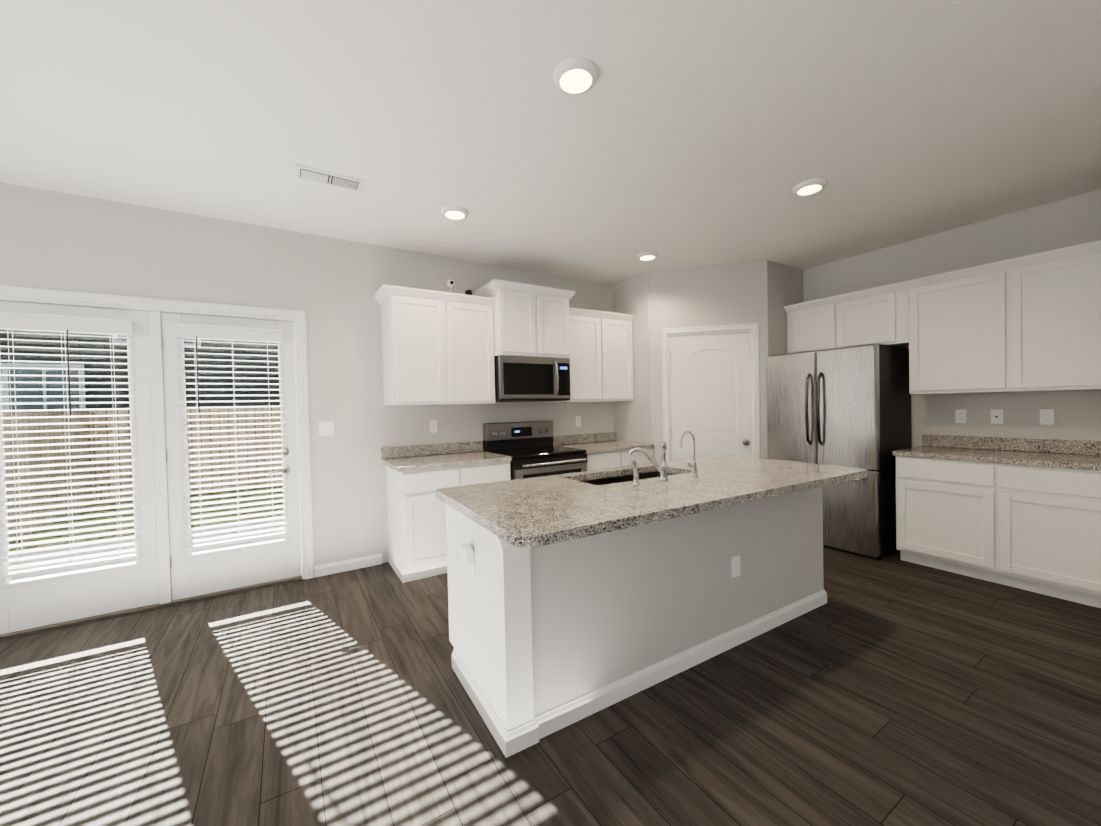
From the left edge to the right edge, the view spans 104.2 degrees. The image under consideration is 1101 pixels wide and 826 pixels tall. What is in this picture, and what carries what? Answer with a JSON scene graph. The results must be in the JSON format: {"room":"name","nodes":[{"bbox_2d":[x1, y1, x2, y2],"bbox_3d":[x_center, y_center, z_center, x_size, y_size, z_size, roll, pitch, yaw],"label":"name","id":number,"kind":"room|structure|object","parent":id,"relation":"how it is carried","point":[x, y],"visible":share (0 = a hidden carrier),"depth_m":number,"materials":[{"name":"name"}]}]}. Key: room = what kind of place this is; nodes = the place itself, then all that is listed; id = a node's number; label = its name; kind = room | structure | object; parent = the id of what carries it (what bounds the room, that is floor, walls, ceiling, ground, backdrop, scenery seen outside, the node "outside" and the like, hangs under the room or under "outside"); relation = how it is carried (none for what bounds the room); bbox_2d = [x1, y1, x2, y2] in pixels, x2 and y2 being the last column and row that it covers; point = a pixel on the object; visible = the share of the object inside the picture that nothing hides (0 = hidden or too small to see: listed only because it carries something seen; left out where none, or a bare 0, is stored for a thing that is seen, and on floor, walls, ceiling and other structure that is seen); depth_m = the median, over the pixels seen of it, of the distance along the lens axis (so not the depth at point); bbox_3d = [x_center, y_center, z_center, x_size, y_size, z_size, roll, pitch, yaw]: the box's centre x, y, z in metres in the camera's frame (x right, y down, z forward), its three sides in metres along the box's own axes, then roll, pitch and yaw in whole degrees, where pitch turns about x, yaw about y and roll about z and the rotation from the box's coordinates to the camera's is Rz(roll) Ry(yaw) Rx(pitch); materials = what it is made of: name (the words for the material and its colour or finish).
{"room":"kitchen","nodes":[
{"label":"kitchen","id":0,"kind":"room"},
{"bbox_2d":[0,183,614,576],"bbox_3d":[-1.966,-0.054,3.480,9.540,2.740,0.160,-2,1,-32],"label":"wall","id":1,"kind":"structure","parent":0,"point":[52,240],"depth_m":3.46,"materials":[{"name":"grey paint"}]},
{"bbox_2d":[0,311,142,578],"bbox_3d":[-3.053,0.187,2.706,0.668,1.598,0.075,-2,1,-32],"label":"blinds","id":2,"kind":"object","parent":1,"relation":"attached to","point":[66,324],"visible":0.92,"depth_m":2.70,"materials":[{"name":"white plastic"}]},
{"bbox_2d":[0,285,313,639],"bbox_3d":[-2.728,0.279,2.994,1.824,2.126,0.189,-2,1,-32],"label":"french door","id":3,"kind":"structure","parent":1,"relation":"attached to","point":[165,570],"depth_m":2.96,"materials":[{"name":"white wood"}]},
{"bbox_2d":[172,322,289,551],"bbox_3d":[-2.322,0.163,3.157,0.658,1.598,0.075,-2,1,-32],"label":"door blind","id":4,"kind":"object","parent":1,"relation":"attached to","point":[196,331],"visible":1,"depth_m":3.14,"materials":[{"name":"white plastic"}]},
{"bbox_2d":[318,421,334,435],"bbox_3d":[-1.815,0.126,3.473,0.116,0.115,0.011,-2,1,-32],"label":"light switch","id":5,"kind":"object","parent":1,"relation":"attached to","point":[326,428],"visible":1,"depth_m":3.47,"materials":[{"name":"white plastic"}]},
{"bbox_2d":[314,553,381,576],"bbox_3d":[-1.673,1.265,3.565,0.510,0.088,0.014,-2,1,-32],"label":"baseboard","id":6,"kind":"structure","parent":1,"relation":"attached to","point":[345,565],"depth_m":3.54,"materials":[{"name":"white wood"}]},
{"bbox_2d":[378,291,457,405],"bbox_3d":[-1.140,-0.518,3.688,0.521,0.895,0.346,-2,1,-32],"label":"upper cabinet","id":7,"kind":"object","parent":1,"relation":"attached to","point":[440,348],"depth_m":3.55,"materials":[{"name":"white wood"}]},
{"bbox_2d":[430,420,437,432],"bbox_3d":[-1.072,0.124,3.933,0.070,0.115,0.009,-2,1,-32],"label":"electrical outlet","id":8,"kind":"object","parent":1,"relation":"attached to","point":[433,427],"visible":1,"depth_m":3.93,"materials":[{"name":"white plastic"}]},
{"bbox_2d":[454,299,495,403],"bbox_3d":[-0.812,-0.529,3.890,0.521,0.895,0.346,-2,1,-32],"label":"upper cabinet","id":9,"kind":"object","parent":1,"relation":"attached to","point":[473,318],"depth_m":3.79,"materials":[{"name":"white wood"}]},
{"bbox_2d":[478,283,545,358],"bbox_3d":[-0.379,-0.829,4.103,0.452,0.603,0.436,-2,1,-32],"label":"upper cabinet","id":10,"kind":"object","parent":1,"relation":"attached to","point":[519,312],"depth_m":3.91,"materials":[{"name":"white wood"}]},
{"bbox_2d":[494,355,570,401],"bbox_3d":[-0.224,-0.322,4.179,0.763,0.414,0.472,-2,1,-32],"label":"microwave","id":11,"kind":"object","parent":10,"relation":"attached to","point":[523,378],"visible":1,"depth_m":3.99,"materials":[{"name":"silver metal"}]},
{"bbox_2d":[546,291,573,358],"bbox_3d":[-0.112,-0.837,4.269,0.452,0.603,0.436,-2,1,-32],"label":"upper cabinet","id":12,"kind":"object","parent":1,"relation":"attached to","point":[559,316],"depth_m":4.14,"materials":[{"name":"white wood"}]},
{"bbox_2d":[575,416,580,426],"bbox_3d":[0.310,0.093,4.787,0.070,0.115,0.009,-2,1,-32],"label":"electrical outlet","id":13,"kind":"object","parent":1,"relation":"attached to","point":[578,420],"visible":1,"depth_m":4.78,"materials":[{"name":"white plastic"}]},
{"bbox_2d":[549,311,609,402],"bbox_3d":[0.287,-0.565,4.569,0.520,0.895,0.346,-2,1,-32],"label":"upper cabinet","id":14,"kind":"object","parent":1,"relation":"attached to","point":[590,365],"depth_m":4.46,"materials":[{"name":"white wood"}]},
{"bbox_2d":[606,315,633,400],"bbox_3d":[0.614,-0.576,4.771,0.521,0.895,0.346,-2,1,-32],"label":"upper cabinet","id":15,"kind":"object","parent":1,"relation":"attached to","point":[621,341],"depth_m":4.67,"materials":[{"name":"white wood"}]},
{"bbox_2d":[0,546,1100,825],"bbox_3d":[0.260,1.385,-0.163,9.660,0.100,8.710,-2,1,-32],"label":"floor","id":16,"kind":"structure","parent":0,"point":[892,690],"depth_m":1.80,"materials":[{"name":"brown wood"}]},
{"bbox_2d":[381,441,511,582],"bbox_3d":[-0.886,0.787,3.679,0.939,1.005,0.637,-2,1,-32],"label":"base cabinet","id":17,"kind":"object","parent":16,"relation":"on","point":[417,476],"visible":0.56,"depth_m":3.36,"materials":[{"name":"white wood"}]},
{"bbox_2d":[483,421,586,479],"bbox_3d":[-0.136,0.680,4.089,0.764,1.172,0.726,-2,1,-32],"label":"range","id":18,"kind":"object","parent":16,"relation":"on","point":[531,449],"visible":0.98,"depth_m":4.10,"materials":[{"name":"black metal"}]},
{"bbox_2d":[553,432,653,470],"bbox_3d":[0.556,0.739,4.570,0.904,1.005,0.637,-2,1,-32],"label":"base cabinet","id":19,"kind":"object","parent":16,"relation":"on","point":[606,450],"visible":0.23,"depth_m":4.42,"materials":[{"name":"white wood"}]},
{"bbox_2d":[446,467,826,757],"bbox_3d":[0.615,0.845,2.526,2.346,0.864,0.782,-2,1,-32],"label":"kitchen island","id":20,"kind":"object","parent":16,"relation":"on","point":[574,597],"depth_m":1.98,"materials":[{"name":"grey paint"}]},
{"bbox_2d":[436,455,867,554],"bbox_3d":[0.671,0.393,2.438,2.404,0.040,1.068,-2,1,-32],"label":"island countertop","id":21,"kind":"structure","parent":20,"relation":"on","point":[535,513],"depth_m":2.02,"materials":[{"name":"beige stone"}]},
{"bbox_2d":[584,467,679,482],"bbox_3d":[0.501,0.518,2.620,0.800,0.232,0.374,-2,1,-32],"label":"sink","id":22,"kind":"object","parent":21,"relation":"in","point":[620,476],"depth_m":2.79,"materials":[{"name":"metal"}]},
{"bbox_2d":[630,459,640,484],"bbox_3d":[0.451,0.312,2.273,0.052,0.136,0.048,-2,1,-32],"label":"sprayer","id":23,"kind":"object","parent":21,"relation":"on","point":[633,463],"visible":1,"depth_m":2.26,"materials":[{"name":"silver metal"}]},
{"bbox_2d":[628,441,668,480],"bbox_3d":[0.550,0.268,2.397,0.177,0.216,0.158,-2,1,-32],"label":"faucet","id":24,"kind":"object","parent":21,"relation":"on","point":[662,468],"visible":1,"depth_m":2.38,"materials":[{"name":"silver metal"}]},
{"bbox_2d":[680,431,698,477],"bbox_3d":[0.789,0.236,2.442,0.138,0.268,0.052,-2,1,-32],"label":"filter faucet","id":25,"kind":"object","parent":21,"relation":"on","point":[694,473],"visible":1,"depth_m":2.45,"materials":[{"name":"silver metal"}]},
{"bbox_2d":[767,344,910,559],"bbox_3d":[2.677,0.315,4.048,0.776,1.780,0.933,-2,1,-32],"label":"fridge","id":26,"kind":"object","parent":16,"relation":"on","point":[848,406],"visible":0.71,"depth_m":3.69,"materials":[{"name":"grey metal"}]},
{"bbox_2d":[892,435,1100,607],"bbox_3d":[3.357,0.704,3.142,0.637,1.005,1.179,-2,1,-32],"label":"base cabinet","id":27,"kind":"object","parent":16,"relation":"on","point":[1023,513],"visible":1,"depth_m":2.99,"materials":[{"name":"white wood"}]},
{"bbox_2d":[0,0,1100,283],"bbox_3d":[0.198,-1.454,-0.214,9.660,0.100,8.710,-2,1,-32],"label":"ceiling","id":28,"kind":"structure","parent":0,"point":[694,132],"depth_m":2.10,"materials":[{"name":"white paint"}]},
{"bbox_2d":[294,164,364,192],"bbox_3d":[-1.337,-1.414,2.598,0.370,0.016,0.165,-2,1,-32],"label":"ceiling vent","id":29,"kind":"object","parent":28,"relation":"in","point":[301,172],"visible":1,"depth_m":2.58,"materials":[{"name":"white metal"}]},
{"bbox_2d":[441,206,468,219],"bbox_3d":[-0.687,-1.427,3.077,0.196,0.034,0.196,-2,1,-32],"label":"recessed light","id":30,"kind":"object","parent":28,"relation":"in","point":[455,212],"visible":1,"depth_m":3.03,"materials":[{"name":"white plastic"}]},
{"bbox_2d":[553,57,598,94],"bbox_3d":[0.108,-1.422,1.828,0.196,0.034,0.196,-2,1,-32],"label":"recessed light","id":31,"kind":"object","parent":28,"relation":"in","point":[576,76],"visible":1,"depth_m":1.79,"materials":[{"name":"white plastic"}]},
{"bbox_2d":[637,252,657,260],"bbox_3d":[0.921,-1.480,4.069,0.196,0.034,0.196,-2,1,-32],"label":"recessed light","id":32,"kind":"object","parent":28,"relation":"in","point":[645,256],"visible":1,"depth_m":4.02,"materials":[{"name":"white plastic"}]},
{"bbox_2d":[792,179,826,195],"bbox_3d":[1.704,-1.475,2.820,0.196,0.034,0.196,-2,1,-32],"label":"recessed light","id":33,"kind":"object","parent":28,"relation":"in","point":[809,187],"visible":1,"depth_m":2.78,"materials":[{"name":"white plastic"}]},
{"bbox_2d":[612,271,650,442],"bbox_3d":[0.950,-0.142,4.846,0.100,2.740,0.580,-2,1,-32],"label":"wall","id":34,"kind":"structure","parent":0,"point":[630,295],"depth_m":4.72,"materials":[{"name":"grey paint"}]},
{"bbox_2d":[648,260,767,462],"bbox_3d":[1.644,-0.151,4.493,1.160,2.740,0.100,-1,1,13],"label":"wall","id":35,"kind":"structure","parent":0,"point":[721,294],"depth_m":4.43,"materials":[{"name":"grey paint"}]},
{"bbox_2d":[661,323,759,461],"bbox_3d":[1.664,0.160,4.465,0.948,2.119,0.159,-1,1,13],"label":"door","id":36,"kind":"structure","parent":35,"relation":"attached to","point":[710,389],"depth_m":4.45,"materials":[{"name":"white wood"}]},
{"bbox_2d":[767,260,803,355],"bbox_3d":[2.455,-0.169,4.529,0.670,2.740,0.100,-2,1,-32],"label":"wall","id":37,"kind":"structure","parent":0,"point":[784,285],"depth_m":4.41,"materials":[{"name":"grey paint"}]},
{"bbox_2d":[803,189,1100,447],"bbox_3d":[4.255,-0.169,2.367,0.120,2.740,8.590,-2,1,-32],"label":"wall","id":38,"kind":"structure","parent":0,"point":[1069,222],"depth_m":3.43,"materials":[{"name":"grey paint"}]},
{"bbox_2d":[784,304,823,353],"bbox_3d":[2.746,-0.832,4.325,0.346,0.459,0.543,-2,1,-32],"label":"upper cabinet","id":39,"kind":"object","parent":38,"relation":"attached to","point":[805,326],"depth_m":4.30,"materials":[{"name":"white wood"}]},
{"bbox_2d":[824,288,903,349],"bbox_3d":[2.980,-0.830,3.946,0.346,0.459,0.618,-2,1,-32],"label":"upper cabinet","id":40,"kind":"object","parent":38,"relation":"attached to","point":[870,318],"depth_m":3.86,"materials":[{"name":"white wood"}]},
{"bbox_2d":[904,268,991,393],"bbox_3d":[3.319,-0.610,3.408,0.346,0.895,0.652,-2,1,-32],"label":"upper cabinet","id":41,"kind":"object","parent":38,"relation":"attached to","point":[948,321],"depth_m":3.37,"materials":[{"name":"white wood"}]},
{"bbox_2d":[955,410,966,422],"bbox_3d":[3.433,0.029,3.583,0.010,0.115,0.070,-2,1,-32],"label":"electrical outlet","id":42,"kind":"object","parent":38,"relation":"attached to","point":[960,416],"visible":1,"depth_m":3.58,"materials":[{"name":"white plastic"}]},
{"bbox_2d":[991,409,1002,423],"bbox_3d":[3.546,0.029,3.403,0.008,0.115,0.070,-2,1,-32],"label":"electrical outlet","id":43,"kind":"object","parent":38,"relation":"attached to","point":[996,416],"visible":1,"depth_m":3.40,"materials":[{"name":"white plastic"}]},
{"bbox_2d":[992,244,1100,391],"bbox_3d":[3.590,-0.608,2.970,0.346,0.895,0.651,-2,1,-32],"label":"upper cabinet","id":44,"kind":"object","parent":38,"relation":"attached to","point":[1032,322],"depth_m":2.94,"materials":[{"name":"white wood"}]},
{"bbox_2d":[1040,409,1053,424],"bbox_3d":[3.684,0.031,3.178,0.010,0.115,0.070,-2,1,-32],"label":"electrical outlet","id":45,"kind":"object","parent":38,"relation":"attached to","point":[1046,416],"visible":1,"depth_m":3.18,"materials":[{"name":"white plastic"}]},
{"label":"outside","id":46,"kind":"structure","parent":0,"visible":0},
{"bbox_2d":[9,485,283,551],"bbox_3d":[-17.963,1.582,28.962,80.000,0.440,60.000,-2,1,-32],"label":"ground","id":47,"kind":"structure","parent":46,"point":[132,521],"depth_m":6.25,"materials":[{"name":"green plant"}]},
{"bbox_2d":[0,329,279,409],"bbox_3d":[-8.883,-1.923,16.924,21.800,6.610,9.800,-2,1,-32],"label":"house","id":48,"kind":"structure","parent":47,"relation":"on","point":[122,366],"depth_m":10.41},
{"bbox_2d":[3,407,281,541],"bbox_3d":[1.566,0.478,9.889,18.750,1.610,5.430,-2,1,-32],"label":"fence","id":49,"kind":"object","parent":47,"relation":"on","point":[76,433],"depth_m":7.32,"materials":[{"name":"brown wood"}]},
{"bbox_2d":[10,517,283,580],"bbox_3d":[-3.059,1.428,4.434,4.800,0.110,2.600,-2,1,-32],"label":"patio","id":50,"kind":"structure","parent":47,"relation":"on","point":[126,547],"depth_m":4.40,"materials":[{"name":"concrete"}]}
]}

